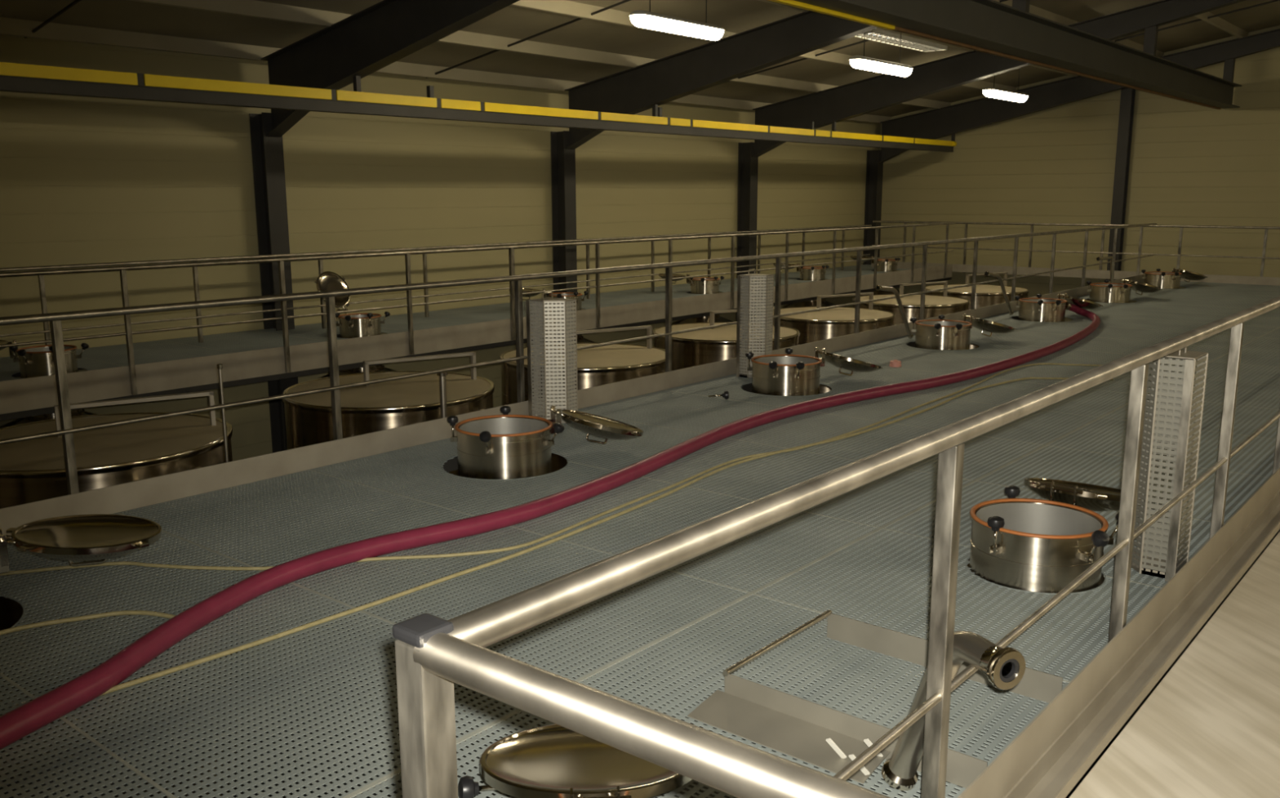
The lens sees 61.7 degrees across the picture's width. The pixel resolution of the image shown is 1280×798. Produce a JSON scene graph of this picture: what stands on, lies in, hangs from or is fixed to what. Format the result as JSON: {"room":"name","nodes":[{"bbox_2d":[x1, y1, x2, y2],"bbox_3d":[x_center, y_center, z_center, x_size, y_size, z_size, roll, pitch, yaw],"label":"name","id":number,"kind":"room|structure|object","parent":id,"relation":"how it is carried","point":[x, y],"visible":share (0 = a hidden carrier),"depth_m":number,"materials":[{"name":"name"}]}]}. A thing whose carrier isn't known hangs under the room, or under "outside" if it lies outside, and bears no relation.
{"room":"winery tank room","nodes":[
{"label":"winery tank room","id":0,"kind":"room"},
{"bbox_2d":[0,34,880,573],"bbox_3d":[-3.600,-1.356,15.529,0.200,6.653,29.600,9,14,39],"label":"wall","id":1,"kind":"structure","parent":0,"point":[84,180],"depth_m":14.51,"materials":[{"name":"beige paint"}]},
{"bbox_2d":[0,266,911,381],"bbox_3d":[-1.810,-1.224,15.494,2.605,0.005,24.400,9,14,39],"label":"deck grating","id":2,"kind":"object","parent":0,"point":[146,352],"visible":0.51,"depth_m":13.43,"materials":[{"name":"grey metal"}]},
{"bbox_2d":[12,278,799,377],"bbox_3d":[-2.664,-1.244,16.215,0.100,0.170,24.400,9,14,39],"label":"trim","id":3,"kind":"structure","parent":2,"relation":"attached to","point":[16,375],"depth_m":11.47,"materials":[{"name":"paint"}]},
{"bbox_2d":[0,224,871,344],"bbox_3d":[-2.383,-1.732,15.849,0.065,1.106,24.150,9,14,39],"label":"guard rail","id":4,"kind":"object","parent":2,"relation":"on","point":[198,316],"visible":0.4,"depth_m":14.25,"materials":[{"name":"metal"}]},
{"bbox_2d":[0,276,951,420],"bbox_3d":[-0.882,-0.969,14.755,0.100,0.170,24.400,9,14,39],"label":"trim","id":5,"kind":"structure","parent":2,"relation":"attached to","point":[27,413],"depth_m":11.60,"materials":[{"name":"paint"}]},
{"bbox_2d":[0,222,955,413],"bbox_3d":[-0.807,-1.526,14.549,0.065,1.201,24.150,9,14,39],"label":"guard rail","id":6,"kind":"object","parent":2,"relation":"attached to","point":[38,392],"visible":0.91,"depth_m":11.97,"materials":[{"name":"metal"}]},
{"bbox_2d":[0,280,1279,797],"bbox_3d":[4.230,-0.292,10.543,4.806,0.005,24.400,9,14,39],"label":"deck grating","id":7,"kind":"object","parent":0,"point":[1080,437],"visible":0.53,"depth_m":4.88,"materials":[{"name":"grey metal"}]},
{"bbox_2d":[0,478,804,797],"bbox_3d":[4.248,-0.178,10.550,0.100,0.170,24.400,9,14,39],"label":"trim","id":8,"kind":"structure","parent":7,"relation":"attached to","point":[322,691],"depth_m":3.71,"materials":[{"name":"paint"}]},
{"bbox_2d":[457,775,496,797],"bbox_3d":[-0.441,1.108,3.084,0.173,0.076,0.074,-6,12,-29],"label":"handle","id":9,"kind":"object","parent":7,"relation":"on","point":[467,787],"visible":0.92,"depth_m":3.04,"materials":[{"name":"black plastic"}]},
{"bbox_2d":[0,298,1089,585],"bbox_3d":[2.451,-0.455,12.023,0.100,0.170,24.400,9,14,39],"label":"trim","id":10,"kind":"structure","parent":7,"relation":"attached to","point":[451,464],"depth_m":6.83,"materials":[{"name":"paint"}]},
{"bbox_2d":[0,302,1100,749],"bbox_3d":[2.019,-0.098,8.949,0.890,0.229,14.689,8,13,35],"label":"hose","id":11,"kind":"object","parent":7,"relation":"on","point":[36,713],"visible":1,"depth_m":5.13,"materials":[{"name":"red rubber"}]},
{"bbox_2d":[525,291,577,422],"bbox_3d":[-0.663,-0.313,8.096,0.273,0.981,0.259,9,14,39],"label":"box","id":12,"kind":"object","parent":7,"relation":"on","point":[552,384],"visible":0.81,"depth_m":8.06,"materials":[{"name":"silver metal"}]},
{"bbox_2d":[0,362,1103,575],"bbox_3d":[1.110,0.282,7.540,9.856,0.016,1.310,-9,14,-40],"label":"hose","id":13,"kind":"object","parent":7,"relation":"on","point":[500,549],"visible":0.91,"depth_m":5.21,"materials":[{"name":"beige rubber"}]},
{"bbox_2d":[0,377,1112,715],"bbox_3d":[0.749,0.404,6.903,0.868,0.018,9.471,10,15,44],"label":"hose","id":14,"kind":"object","parent":7,"relation":"on","point":[167,671],"visible":0.9,"depth_m":4.55,"materials":[{"name":"beige rubber"}]},
{"bbox_2d":[0,222,1156,535],"bbox_3d":[2.347,-1.067,11.959,0.065,1.236,24.150,9,14,39],"label":"guard rail","id":15,"kind":"object","parent":7,"relation":"attached to","point":[113,499],"visible":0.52,"depth_m":7.10,"materials":[{"name":"metal"}]},
{"bbox_2d":[708,390,728,399],"bbox_3d":[0.666,-0.033,9.014,0.173,0.075,0.074,-1,11,-6],"label":"handle","id":16,"kind":"object","parent":7,"relation":"on","point":[726,394],"visible":1,"depth_m":9.01,"materials":[{"name":"black plastic"}]},
{"bbox_2d":[736,268,773,377],"bbox_3d":[1.080,-0.711,10.060,0.233,1.011,0.259,9,14,39],"label":"box","id":17,"kind":"object","parent":7,"relation":"on","point":[762,282],"visible":0.88,"depth_m":10.03,"materials":[{"name":"silver metal"}]},
{"bbox_2d":[687,609,1062,787],"bbox_3d":[0.796,0.993,3.573,0.950,0.114,0.881,9,14,39],"label":"frame","id":18,"kind":"object","parent":7,"relation":"on","point":[824,737],"visible":0.85,"depth_m":3.50,"materials":[{"name":"metal"}]},
{"bbox_2d":[875,284,913,338],"bbox_3d":[2.943,-0.997,12.346,0.066,0.687,0.873,9,14,40],"label":"pipe","id":19,"kind":"object","parent":7,"relation":"on","point":[877,287],"visible":1,"depth_m":12.38,"materials":[{"name":"metal"}]},
{"bbox_2d":[888,359,901,367],"bbox_3d":[2.562,-0.362,10.739,0.120,0.069,0.120,9,14,39],"label":"cap","id":20,"kind":"object","parent":7,"relation":"on","point":[895,363],"visible":1,"depth_m":10.70,"materials":[{"name":"plastic"}]},
{"bbox_2d":[881,631,1025,790],"bbox_3d":[0.836,0.873,2.933,0.109,0.573,0.450,-5,12,-25],"label":"pipe","id":21,"kind":"object","parent":7,"relation":"on","point":[1004,668],"visible":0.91,"depth_m":2.83,"materials":[{"name":"metal"}]},
{"bbox_2d":[984,271,1013,315],"bbox_3d":[4.952,-1.449,14.742,0.067,0.665,0.951,9,14,40],"label":"pipe","id":22,"kind":"object","parent":7,"relation":"on","point":[986,273],"visible":1,"depth_m":14.77,"materials":[{"name":"metal"}]},
{"bbox_2d":[947,550,1193,796],"bbox_3d":[5.999,0.092,9.115,0.100,0.170,24.400,9,14,39],"label":"trim","id":23,"kind":"structure","parent":7,"relation":"attached to","point":[1193,550],"depth_m":3.59,"materials":[{"name":"paint"}]},
{"bbox_2d":[871,220,1279,285],"bbox_3d":[9.651,-2.950,21.558,10.984,1.116,0.074,9,14,39],"label":"guard rail","id":24,"kind":"object","parent":7,"relation":"on","point":[1093,273],"visible":0.72,"depth_m":21.93,"materials":[{"name":"metal"}]},
{"bbox_2d":[1096,256,1113,282],"bbox_3d":[7.944,-2.132,18.283,0.065,0.623,0.895,9,14,39],"label":"pipe","id":25,"kind":"object","parent":7,"relation":"on","point":[1111,258],"visible":0.8,"depth_m":18.49,"materials":[{"name":"metal"}]},
{"bbox_2d":[1131,346,1208,581],"bbox_3d":[2.351,0.263,4.845,0.263,1.056,0.259,9,14,39],"label":"cable tray","id":26,"kind":"object","parent":7,"relation":"on","point":[1155,553],"visible":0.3,"depth_m":4.77,"materials":[{"name":"grey metal"}]},
{"bbox_2d":[0,0,1279,123],"bbox_3d":[3.683,-4.367,8.756,19.200,2.028,29.600,9,14,39],"label":"ceiling","id":27,"kind":"structure","parent":0,"point":[555,45],"depth_m":14.69,"materials":[{"name":"paint"}]},
{"bbox_2d":[629,0,724,40],"bbox_3d":[0.441,-4.515,12.079,0.224,0.765,1.620,9,14,39],"label":"lamp","id":28,"kind":"object","parent":27,"relation":"hanging from","point":[639,18],"visible":1,"depth_m":11.97,"materials":[{"name":"white plastic"}]},
{"bbox_2d":[630,13,724,40],"bbox_3d":[0.442,-4.196,12.141,0.212,0.115,1.600,9,14,39],"label":"diffuser","id":29,"kind":"object","parent":28,"relation":"attached to","point":[660,22],"depth_m":12.00,"materials":[{"name":"white plastic"}]},
{"bbox_2d":[848,32,912,76],"bbox_3d":[3.579,-5.219,15.776,0.224,0.795,1.750,9,14,39],"label":"lamp","id":30,"kind":"object","parent":27,"relation":"hanging from","point":[860,62],"visible":0.99,"depth_m":15.63,"materials":[{"name":"white plastic"}]},
{"bbox_2d":[849,58,912,76],"bbox_3d":[3.580,-4.885,15.840,0.212,0.115,1.730,9,14,39],"label":"diffuser","id":31,"kind":"object","parent":30,"relation":"attached to","point":[871,64],"depth_m":15.68,"materials":[{"name":"white plastic"}]},
{"bbox_2d":[853,28,947,52],"bbox_3d":[4.059,-5.650,16.678,0.400,0.202,2.600,9,14,39],"label":"lamp","id":32,"kind":"object","parent":27,"relation":"attached to","point":[877,35],"visible":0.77,"depth_m":16.63,"materials":[{"name":"white metal"}]},
{"bbox_2d":[982,68,1028,102],"bbox_3d":[6.654,-5.878,19.403,0.224,0.885,1.800,9,14,39],"label":"lamp","id":33,"kind":"object","parent":27,"relation":"hanging from","point":[988,91],"visible":0.97,"depth_m":19.25,"materials":[{"name":"white plastic"}]},
{"bbox_2d":[982,89,1027,102],"bbox_3d":[6.655,-5.499,19.476,0.212,0.115,1.780,9,14,39],"label":"diffuser","id":34,"kind":"object","parent":33,"relation":"attached to","point":[1008,95],"depth_m":19.32,"materials":[{"name":"white plastic"}]},
{"bbox_2d":[241,530,1279,797],"bbox_3d":[3.706,3.135,10.195,19.200,0.200,29.600,9,14,39],"label":"floor","id":35,"kind":"structure","parent":0,"point":[1102,575],"depth_m":10.80,"materials":[{"name":"metal"}]},
{"bbox_2d":[0,339,96,428],"bbox_3d":[-5.849,1.154,10.756,1.251,3.535,1.315,9,14,39],"label":"hatch","id":36,"kind":"object","parent":35,"relation":"on","point":[36,361],"visible":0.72,"depth_m":10.34,"materials":[{"name":"silver metal"}]},
{"bbox_2d":[0,513,161,770],"bbox_3d":[-2.818,2.305,4.700,1.200,3.538,1.561,9,14,39],"label":"hatch","id":37,"kind":"object","parent":35,"relation":"on","point":[94,536],"visible":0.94,"depth_m":4.60,"materials":[{"name":"silver metal"}]},
{"bbox_2d":[0,390,257,797],"bbox_3d":[-3.982,1.712,8.094,1.892,3.432,1.892,-2,11,-10],"label":"storage tank","id":38,"kind":"object","parent":35,"relation":"on","point":[31,470],"visible":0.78,"depth_m":7.40,"materials":[{"name":"silver metal"}]},
{"bbox_2d":[217,363,254,794],"bbox_3d":[-2.522,1.708,6.808,0.044,3.915,0.044,9,14,39],"label":"rod","id":39,"kind":"object","parent":35,"relation":"on","point":[220,366],"visible":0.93,"depth_m":6.50,"materials":[{"name":"metal"}]},
{"bbox_2d":[248,111,297,565],"bbox_3d":[-4.639,-0.658,13.895,0.415,5.905,0.400,9,14,39],"label":"steel column","id":40,"kind":"structure","parent":35,"relation":"on","point":[268,156],"depth_m":13.59,"materials":[{"name":"black metal"}]},
{"bbox_2d":[260,0,519,137],"bbox_3d":[-0.621,-3.938,9.844,10.280,2.624,0.200,9,14,39],"label":"rafter","id":41,"kind":"object","parent":40,"relation":"on","point":[367,41],"visible":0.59,"depth_m":11.88,"materials":[{"name":"paint"}]},
{"bbox_2d":[314,271,395,378],"bbox_3d":[-3.456,0.403,13.494,1.200,3.966,1.200,9,14,39],"label":"hatch","id":42,"kind":"object","parent":35,"relation":"on","point":[360,324],"visible":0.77,"depth_m":13.18,"materials":[{"name":"silver metal"}]},
{"bbox_2d":[281,351,494,756],"bbox_3d":[-2.285,1.323,10.091,1.892,3.432,1.892,-2,11,-10],"label":"storage tank","id":43,"kind":"object","parent":35,"relation":"on","point":[381,406],"visible":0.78,"depth_m":9.29,"materials":[{"name":"silver metal"}]},
{"bbox_2d":[436,371,450,520],"bbox_3d":[-1.445,1.581,8.194,0.106,3.635,0.106,9,14,39],"label":"rod","id":44,"kind":"object","parent":35,"relation":"on","point":[442,387],"visible":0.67,"depth_m":7.87,"materials":[{"name":"metal"}]},
{"bbox_2d":[414,405,643,797],"bbox_3d":[-0.770,1.801,7.298,1.216,3.538,1.489,9,14,39],"label":"storage tank","id":45,"kind":"object","parent":35,"relation":"on","point":[504,446],"visible":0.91,"depth_m":6.72,"materials":[{"name":"silver metal"}]},
{"bbox_2d":[508,288,596,344],"bbox_3d":[-1.174,0.085,16.259,1.251,3.535,1.315,9,14,39],"label":"hatch","id":46,"kind":"object","parent":35,"relation":"on","point":[575,295],"visible":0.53,"depth_m":15.87,"materials":[{"name":"silver metal"}]},
{"bbox_2d":[550,130,577,292],"bbox_3d":[-1.213,-1.442,17.929,0.415,5.905,0.400,9,14,39],"label":"steel column","id":47,"kind":"structure","parent":35,"relation":"on","point":[562,160],"depth_m":17.59,"materials":[{"name":"black metal"}]},
{"bbox_2d":[564,10,879,149],"bbox_3d":[2.805,-4.722,13.877,10.280,2.624,0.200,9,14,39],"label":"rafter","id":48,"kind":"object","parent":47,"relation":"on","point":[633,91],"visible":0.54,"depth_m":15.42,"materials":[{"name":"paint"}]},
{"bbox_2d":[0,62,956,151],"bbox_3d":[-1.429,-3.850,14.182,0.178,0.427,26.680,9,14,39],"label":"rail","id":49,"kind":"object","parent":48,"relation":"hanging from","point":[14,77],"visible":1,"depth_m":12.28,"materials":[{"name":"metal"}]},
{"bbox_2d":[768,0,1241,109],"bbox_3d":[2.300,-4.009,10.035,0.350,0.920,29.050,9,14,39],"label":"girder","id":50,"kind":"object","parent":48,"relation":"attached to","point":[993,27],"visible":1,"depth_m":12.92,"materials":[{"name":"metal"}]},
{"bbox_2d":[499,324,670,657],"bbox_3d":[-0.588,0.935,12.089,1.892,3.432,1.892,-2,11,-10],"label":"storage tank","id":51,"kind":"object","parent":35,"relation":"on","point":[598,366],"visible":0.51,"depth_m":11.34,"materials":[{"name":"silver metal"}]},
{"bbox_2d":[480,723,692,797],"bbox_3d":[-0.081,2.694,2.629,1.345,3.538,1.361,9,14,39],"label":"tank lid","id":52,"kind":"object","parent":35,"relation":"on","point":[554,760],"visible":0.7,"depth_m":2.78,"materials":[{"name":"silver metal"}]},
{"bbox_2d":[657,273,733,324],"bbox_3d":[1.087,-0.462,19.073,1.251,3.535,1.315,9,14,39],"label":"hatch","id":53,"kind":"object","parent":35,"relation":"on","point":[698,285],"visible":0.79,"depth_m":18.62,"materials":[{"name":"silver metal"}]},
{"bbox_2d":[652,306,799,587],"bbox_3d":[1.110,0.547,14.087,1.892,3.432,1.892,-2,11,-10],"label":"storage tank","id":54,"kind":"object","parent":35,"relation":"on","point":[700,347],"visible":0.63,"depth_m":13.19,"materials":[{"name":"silver metal"}]},
{"bbox_2d":[736,142,758,321],"bbox_3d":[2.214,-2.226,21.962,0.415,5.905,0.400,9,14,39],"label":"steel column","id":55,"kind":"structure","parent":35,"relation":"on","point":[748,166],"depth_m":21.64,"materials":[{"name":"black metal"}]},
{"bbox_2d":[751,0,1245,157],"bbox_3d":[6.232,-5.506,17.910,10.280,2.624,0.200,9,14,39],"label":"rafter","id":56,"kind":"object","parent":55,"relation":"on","point":[823,108],"visible":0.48,"depth_m":18.90,"materials":[{"name":"paint"}]},
{"bbox_2d":[715,346,882,750],"bbox_3d":[1.406,1.285,9.952,1.216,3.538,1.489,9,14,39],"label":"hatch","id":57,"kind":"object","parent":35,"relation":"on","point":[788,374],"visible":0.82,"depth_m":9.42,"materials":[{"name":"silver metal"}]},
{"bbox_2d":[773,262,836,307],"bbox_3d":[3.425,-0.997,21.825,1.251,3.535,1.315,9,14,39],"label":"hatch","id":58,"kind":"object","parent":35,"relation":"on","point":[806,273],"visible":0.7,"depth_m":21.37,"materials":[{"name":"silver metal"}]},
{"bbox_2d":[768,292,896,535],"bbox_3d":[2.807,0.159,16.084,1.892,3.432,1.892,-2,11,-10],"label":"storage tank","id":59,"kind":"object","parent":35,"relation":"on","point":[820,325],"visible":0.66,"depth_m":15.12,"materials":[{"name":"silver metal"}]},
{"bbox_2d":[862,149,883,271],"bbox_3d":[5.640,-3.010,25.995,0.415,5.905,0.400,9,14,39],"label":"steel column","id":60,"kind":"structure","parent":35,"relation":"on","point":[874,169],"depth_m":25.66,"materials":[{"name":"black metal"}]},
{"bbox_2d":[878,28,1279,162],"bbox_3d":[9.659,-6.290,21.943,10.280,2.624,0.200,9,14,39],"label":"rafter","id":61,"kind":"object","parent":60,"relation":"on","point":[933,124],"visible":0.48,"depth_m":22.98,"materials":[{"name":"paint"}]},
{"bbox_2d":[849,255,906,295],"bbox_3d":[5.443,-1.458,24.200,1.251,3.535,1.315,9,14,39],"label":"storage tank","id":62,"kind":"object","parent":35,"relation":"on","point":[882,264],"visible":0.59,"depth_m":23.72,"materials":[{"name":"silver metal"}]},
{"bbox_2d":[852,280,969,324],"bbox_3d":[4.504,-0.230,18.082,1.892,3.432,1.892,-2,11,-10],"label":"storage tank","id":63,"kind":"object","parent":35,"relation":"on","point":[935,305],"visible":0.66,"depth_m":17.15,"materials":[{"name":"silver metal"}]},
{"bbox_2d":[878,313,1017,628],"bbox_3d":[3.555,0.770,12.603,1.216,3.538,1.489,9,14,39],"label":"hatch","id":64,"kind":"object","parent":35,"relation":"on","point":[931,334],"visible":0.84,"depth_m":12.11,"materials":[{"name":"silver metal"}]},
{"bbox_2d":[925,271,1029,349],"bbox_3d":[6.202,-0.618,20.080,1.892,3.432,1.892,-2,11,-10],"label":"storage tank","id":65,"kind":"object","parent":35,"relation":"on","point":[986,295],"visible":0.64,"depth_m":19.14,"materials":[{"name":"silver metal"}]},
{"bbox_2d":[889,477,1155,797],"bbox_3d":[1.938,2.167,5.346,1.200,3.538,1.557,9,14,39],"label":"storage tank","id":66,"kind":"object","parent":35,"relation":"on","point":[1024,544],"visible":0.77,"depth_m":4.79,"materials":[{"name":"silver metal"}]},
{"bbox_2d":[1014,292,1103,321],"bbox_3d":[5.636,0.279,15.130,1.216,3.538,1.489,9,14,39],"label":"hatch","id":67,"kind":"object","parent":35,"relation":"on","point":[1033,309],"visible":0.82,"depth_m":14.56,"materials":[{"name":"silver metal"}]},
{"bbox_2d":[1106,87,1135,280],"bbox_3d":[10.084,-3.239,22.703,0.320,7.569,0.295,9,14,39],"label":"post","id":68,"kind":"object","parent":35,"relation":"on","point":[1125,120],"visible":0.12,"depth_m":22.35,"materials":[{"name":"metal"}]},
{"bbox_2d":[1086,278,1162,302],"bbox_3d":[7.647,-0.196,17.573,1.216,3.538,1.489,9,14,39],"label":"hatch","id":69,"kind":"object","parent":35,"relation":"on","point":[1107,292],"visible":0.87,"depth_m":17.02,"materials":[{"name":"silver metal"}]},
{"bbox_2d":[1141,267,1208,288],"bbox_3d":[9.679,-0.672,20.026,1.216,3.538,1.489,9,14,39],"label":"hatch","id":70,"kind":"object","parent":35,"relation":"on","point":[1158,278],"visible":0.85,"depth_m":19.46,"materials":[{"name":"silver metal"}]},
{"bbox_2d":[851,264,871,266],"bbox_3d":[9.858,-2.575,22.360,11.562,0.004,1.285,9,14,39],"label":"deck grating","id":71,"kind":"object","parent":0,"point":[865,265],"visible":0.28,"depth_m":25.56,"materials":[{"name":"grey metal"}]},
{"bbox_2d":[879,25,1279,321],"bbox_3d":[13.109,-3.243,20.466,18.800,8.402,0.200,9,14,39],"label":"wall","id":72,"kind":"structure","parent":0,"point":[1191,164],"depth_m":22.76,"materials":[{"name":"beige paint"}]},
{"bbox_2d":[1069,531,1279,797],"bbox_3d":[4.314,1.655,1.365,7.100,0.190,16.900,9,14,39],"label":"floor","id":73,"kind":"structure","parent":0,"point":[1210,727],"depth_m":3.71,"materials":[{"name":"beige wood"}]},
{"bbox_2d":[392,295,1279,797],"bbox_3d":[4.343,0.002,6.109,1.094,1.268,13.226,9,14,39],"label":"guard rail","id":74,"kind":"object","parent":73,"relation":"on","point":[1054,753],"visible":1,"depth_m":2.58,"materials":[{"name":"metal"}]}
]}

